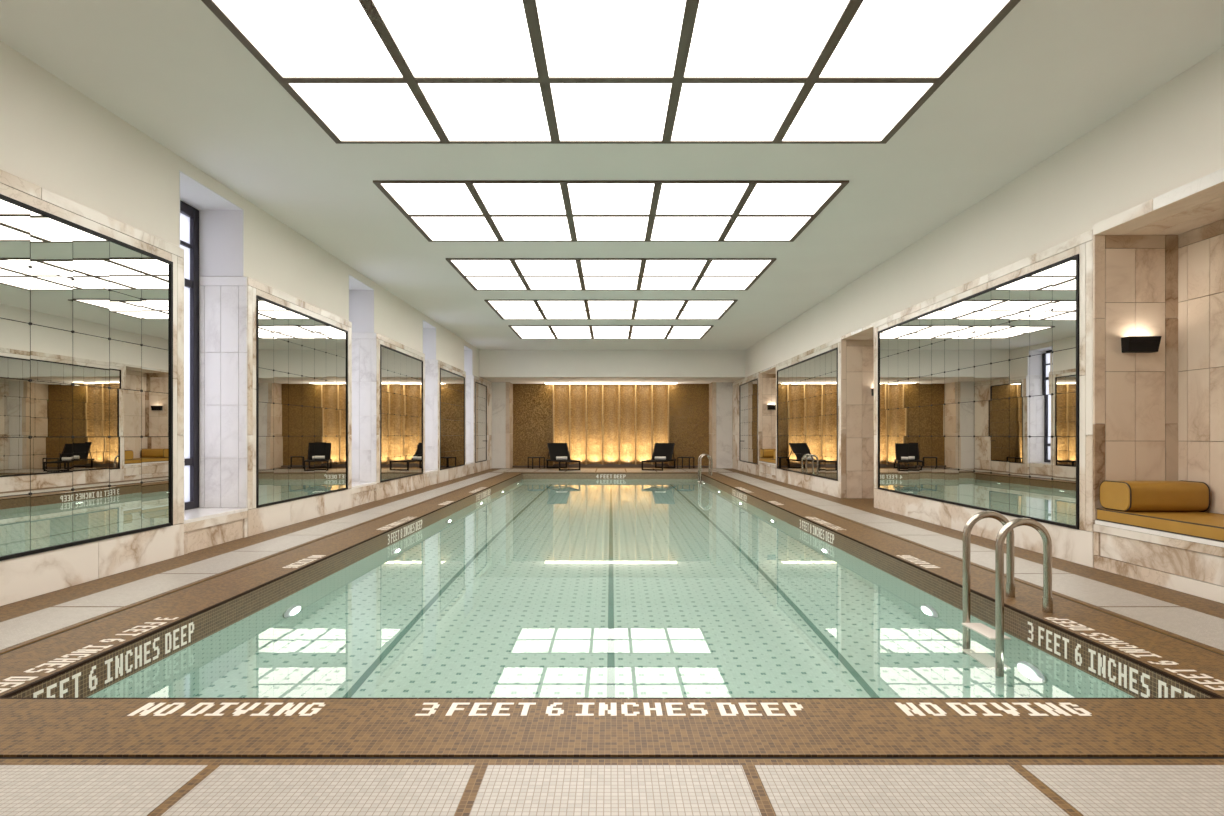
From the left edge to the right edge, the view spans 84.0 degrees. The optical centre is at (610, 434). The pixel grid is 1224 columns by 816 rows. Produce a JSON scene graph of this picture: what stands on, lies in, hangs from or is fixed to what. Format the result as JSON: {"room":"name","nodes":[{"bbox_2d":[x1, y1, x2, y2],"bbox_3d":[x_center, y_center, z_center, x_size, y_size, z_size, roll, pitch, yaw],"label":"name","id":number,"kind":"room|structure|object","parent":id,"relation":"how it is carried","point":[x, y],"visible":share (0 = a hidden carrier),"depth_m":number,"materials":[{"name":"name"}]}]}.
{"room":"indoor swimming pool","nodes":[
{"label":"indoor swimming pool","id":0,"kind":"room"},
{"bbox_2d":[0,41,491,605],"bbox_3d":[-4.785,-0.695,11.050,1.030,4.190,26.700,0,0,0],"label":"wall","id":1,"kind":"structure","parent":0,"point":[65,155],"depth_m":7.98,"materials":[{"name":"paint"}]},
{"bbox_2d":[0,194,172,560],"bbox_3d":[-4.274,-0.402,5.200,0.032,2.561,2.824,0,0,0],"label":"wall mirror","id":2,"kind":"object","parent":1,"relation":"attached to","point":[86,315],"visible":1,"depth_m":5.48,"materials":[{"name":"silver metal"}]},
{"bbox_2d":[180,200,198,509],"bbox_3d":[-4.885,-0.892,7.400,0.090,3.495,1.190,0,0,0],"label":"window","id":3,"kind":"structure","parent":1,"relation":"in","point":[189,216],"depth_m":7.88,"materials":[{"name":"grey metal"}]},
{"bbox_2d":[256,295,347,507],"bbox_3d":[-4.274,-0.402,9.600,0.032,2.561,2.824,0,0,0],"label":"wall mirror","id":4,"kind":"object","parent":1,"relation":"attached to","point":[302,359],"visible":1,"depth_m":9.29,"materials":[{"name":"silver metal"}]},
{"bbox_2d":[380,344,422,481],"bbox_3d":[-4.274,-0.402,14.000,0.032,2.561,2.824,0,0,0],"label":"wall mirror","id":5,"kind":"object","parent":1,"relation":"attached to","point":[401,374],"visible":1,"depth_m":13.80,"materials":[{"name":"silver metal"}]},
{"bbox_2d":[440,368,464,469],"bbox_3d":[-4.274,-0.402,18.400,0.032,2.561,2.824,0,0,0],"label":"wall mirror","id":6,"kind":"object","parent":1,"relation":"attached to","point":[452,385],"visible":1,"depth_m":18.27,"materials":[{"name":"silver metal"}]},
{"bbox_2d":[475,382,486,462],"bbox_3d":[-4.245,-0.402,22.360,0.091,2.561,1.904,0,0,0],"label":"wall mirror","id":7,"kind":"object","parent":1,"relation":"attached to","point":[480,389],"visible":1,"depth_m":22.26,"materials":[{"name":"silver metal"}]},
{"bbox_2d":[0,0,1223,349],"bbox_3d":[0.300,-2.890,11.600,11.800,0.200,28.200,0,0,0],"label":"ceiling","id":8,"kind":"structure","parent":0,"point":[1050,73],"depth_m":6.67,"materials":[{"name":"paint"}]},
{"bbox_2d":[201,0,1020,143],"bbox_3d":[0.000,-2.778,5.315,5.220,0.024,2.290,0,0,0],"label":"recessed light","id":9,"kind":"object","parent":8,"relation":"in","point":[365,71],"visible":1,"depth_m":5.09,"materials":[{"name":"white glass"}]},
{"bbox_2d":[373,180,848,241],"bbox_3d":[0.000,-2.778,8.595,5.220,0.024,2.290,0,0,0],"label":"recessed light","id":10,"kind":"object","parent":8,"relation":"in","point":[440,210],"visible":1,"depth_m":8.30,"materials":[{"name":"white glass"}]},
{"bbox_2d":[446,258,775,289],"bbox_3d":[0.000,-2.778,11.875,5.220,0.024,2.290,0,0,0],"label":"recessed light","id":11,"kind":"object","parent":8,"relation":"in","point":[479,273],"visible":1,"depth_m":11.62,"materials":[{"name":"white glass"}]},
{"bbox_2d":[484,300,737,319],"bbox_3d":[0.000,-2.778,15.155,5.220,0.024,2.290,0,0,0],"label":"recessed light","id":12,"kind":"object","parent":8,"relation":"in","point":[505,309],"visible":1,"depth_m":14.93,"materials":[{"name":"white glass"}]},
{"bbox_2d":[508,325,713,338],"bbox_3d":[0.000,-2.778,18.435,5.220,0.024,2.290,0,0,0],"label":"recessed light","id":13,"kind":"object","parent":8,"relation":"in","point":[522,331],"visible":1,"depth_m":18.25,"materials":[{"name":"white glass"}]},
{"bbox_2d":[0,468,1223,815],"bbox_3d":[0.300,1.299,11.700,11.800,0.202,28.000,0,0,0],"label":"floor","id":14,"kind":"structure","parent":0,"point":[29,786],"depth_m":2.40,"materials":[{"name":"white tile"}]},
{"bbox_2d":[528,457,544,468],"bbox_3d":[-2.680,0.993,24.350,0.470,0.410,0.470,0,0,-28],"label":"side table","id":15,"kind":"object","parent":14,"relation":"on","point":[528,457],"visible":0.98,"depth_m":24.25,"materials":[{"name":"brown metal"}]},
{"bbox_2d":[546,443,579,470],"bbox_3d":[-1.700,0.742,23.849,0.745,0.912,1.902,0,0,-19],"label":"sun lounger","id":16,"kind":"object","parent":14,"relation":"on","point":[555,449],"visible":0.93,"depth_m":24.33,"materials":[{"name":"black fabric"}]},
{"bbox_2d":[556,456,566,459],"bbox_3d":[-1.738,0.814,23.959,0.380,0.113,0.121,0,0,-19],"label":"rolled towel","id":17,"kind":"object","parent":16,"relation":"on","point":[561,457],"visible":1,"depth_m":23.93,"materials":[{"name":"white fabric"}]},
{"bbox_2d":[10,474,1211,697],"bbox_3d":[0.000,2.082,12.266,6.650,1.736,19.428,0,0,0],"label":"pool edge","id":18,"kind":"object","parent":14,"relation":"in","point":[87,679],"visible":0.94,"depth_m":4.80,"materials":[{"name":"tile"}]},
{"bbox_2d":[84,479,1137,698],"bbox_3d":[0.000,1.390,12.265,5.580,0.001,18.311,0,0,0],"label":"pool water","id":19,"kind":"object","parent":18,"relation":"in","point":[533,588],"visible":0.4,"depth_m":5.01,"materials":[{"name":"teal liquid"}]},
{"bbox_2d":[0,472,1223,756],"bbox_3d":[0.000,1.208,12.266,6.650,0.020,19.428,0,0,0],"label":"pool coping","id":20,"kind":"object","parent":18,"relation":"on","point":[29,727],"visible":1,"depth_m":2.89,"materials":[{"name":"brown tile"}]},
{"bbox_2d":[697,454,712,481],"bbox_3d":[2.788,1.356,20.200,0.406,1.588,0.492,0,0,0],"label":"pool ladder","id":21,"kind":"object","parent":20,"relation":"attached to","point":[701,455],"visible":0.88,"depth_m":19.97,"materials":[{"name":"silver metal"}]},
{"bbox_2d":[962,511,1052,640],"bbox_3d":[2.788,1.356,4.825,0.406,1.588,0.492,0,0,0],"label":"pool ladder","id":22,"kind":"object","parent":20,"relation":"attached to","point":[1007,531],"visible":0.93,"depth_m":4.62,"materials":[{"name":"silver metal"}]},
{"bbox_2d":[642,443,675,470],"bbox_3d":[1.700,0.742,23.849,0.745,0.912,1.902,0,0,19],"label":"sun lounger","id":23,"kind":"object","parent":14,"relation":"on","point":[660,449],"visible":0.94,"depth_m":24.33,"materials":[{"name":"black fabric"}]},
{"bbox_2d":[655,456,665,459],"bbox_3d":[1.738,0.814,23.959,0.380,0.113,0.121,0,0,19],"label":"rolled towel","id":24,"kind":"object","parent":23,"relation":"on","point":[656,457],"visible":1,"depth_m":23.93,"materials":[{"name":"white fabric"}]},
{"bbox_2d":[677,457,693,468],"bbox_3d":[2.680,0.993,24.350,0.470,0.410,0.470,0,0,28],"label":"side table","id":25,"kind":"object","parent":14,"relation":"on","point":[677,457],"visible":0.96,"depth_m":24.25,"materials":[{"name":"brown metal"}]},
{"bbox_2d":[491,382,733,467],"bbox_3d":[0.300,-0.250,25.075,11.800,3.300,1.350,0,0,0],"label":"wall","id":26,"kind":"structure","parent":0,"point":[601,425],"depth_m":25.23,"materials":[{"name":"paint"}]},
{"bbox_2d":[544,383,677,383],"bbox_3d":[0.000,-1.893,24.950,4.900,0.013,0.460,0,0,0],"label":"light","id":27,"kind":"object","parent":26,"relation":"attached to","point":[544,383],"visible":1,"depth_m":24.90,"materials":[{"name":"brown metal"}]},
{"bbox_2d":[479,350,744,383],"bbox_3d":[0.040,-2.345,24.000,9.120,0.890,3.400,0,0,0],"label":"beam","id":28,"kind":"structure","parent":26,"relation":"attached to","point":[512,366],"depth_m":22.30,"materials":[{"name":"paint"}]},
{"bbox_2d":[732,47,1223,602],"bbox_3d":[5.225,-0.695,11.050,1.750,4.190,26.700,0,0,0],"label":"wall","id":29,"kind":"structure","parent":0,"point":[1139,196],"depth_m":6.12,"materials":[{"name":"paint"}]},
{"bbox_2d":[739,378,757,464],"bbox_3d":[4.324,-0.402,21.575,0.091,2.561,2.774,0,0,0],"label":"wall mirror","id":30,"kind":"object","parent":29,"relation":"attached to","point":[748,391],"visible":1,"depth_m":21.52,"materials":[{"name":"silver metal"}]},
{"bbox_2d":[760,457,775,463],"bbox_3d":[4.726,0.711,18.974,0.732,0.106,1.996,0,0,0],"label":"bench cushion","id":31,"kind":"object","parent":29,"relation":"on","point":[769,460],"visible":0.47,"depth_m":19.00,"materials":[{"name":"yellow fabric"}]},
{"bbox_2d":[760,449,775,457],"bbox_3d":[4.725,0.529,19.785,0.690,0.253,0.369,0,0,0],"label":"bolster cushion","id":32,"kind":"object","parent":31,"relation":"on","point":[766,453],"visible":0.5,"depth_m":19.61,"materials":[{"name":"yellow fabric"}]},
{"bbox_2d":[767,405,775,409],"bbox_3d":[4.730,-0.807,19.927,0.282,0.135,0.105,0,0,0],"label":"wall sconce","id":33,"kind":"object","parent":29,"relation":"attached to","point":[769,407],"visible":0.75,"depth_m":19.89,"materials":[{"name":"black metal"}]},
{"bbox_2d":[777,347,837,480],"bbox_3d":[4.354,-0.402,15.415,0.032,2.561,4.734,0,0,0],"label":"wall mirror","id":34,"kind":"object","parent":29,"relation":"attached to","point":[807,390],"visible":1,"depth_m":14.91,"materials":[{"name":"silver metal"}]},
{"bbox_2d":[878,254,1079,529],"bbox_3d":[4.354,-0.402,8.690,0.032,2.561,4.744,0,0,0],"label":"wall mirror","id":35,"kind":"object","parent":29,"relation":"attached to","point":[978,393],"visible":1,"depth_m":7.79,"materials":[{"name":"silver metal"}]},
{"bbox_2d":[1121,336,1161,352],"bbox_3d":[4.730,-0.807,6.067,0.282,0.135,0.105,0,0,0],"label":"wall sconce","id":36,"kind":"object","parent":29,"relation":"attached to","point":[1130,344],"visible":1,"depth_m":6.03,"materials":[{"name":"black metal"}]},
{"bbox_2d":[1096,508,1223,541],"bbox_3d":[4.726,0.711,5.119,0.732,0.106,1.986,0,0,0],"label":"bench cushion","id":37,"kind":"object","parent":29,"relation":"on","point":[1205,525],"visible":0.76,"depth_m":5.42,"materials":[{"name":"yellow fabric"}]},
{"bbox_2d":[1100,480,1209,511],"bbox_3d":[4.725,0.529,5.925,0.690,0.253,0.369,0,0,0],"label":"bolster cushion","id":38,"kind":"object","parent":37,"relation":"on","point":[1181,495],"visible":1,"depth_m":5.75,"materials":[{"name":"yellow fabric"}]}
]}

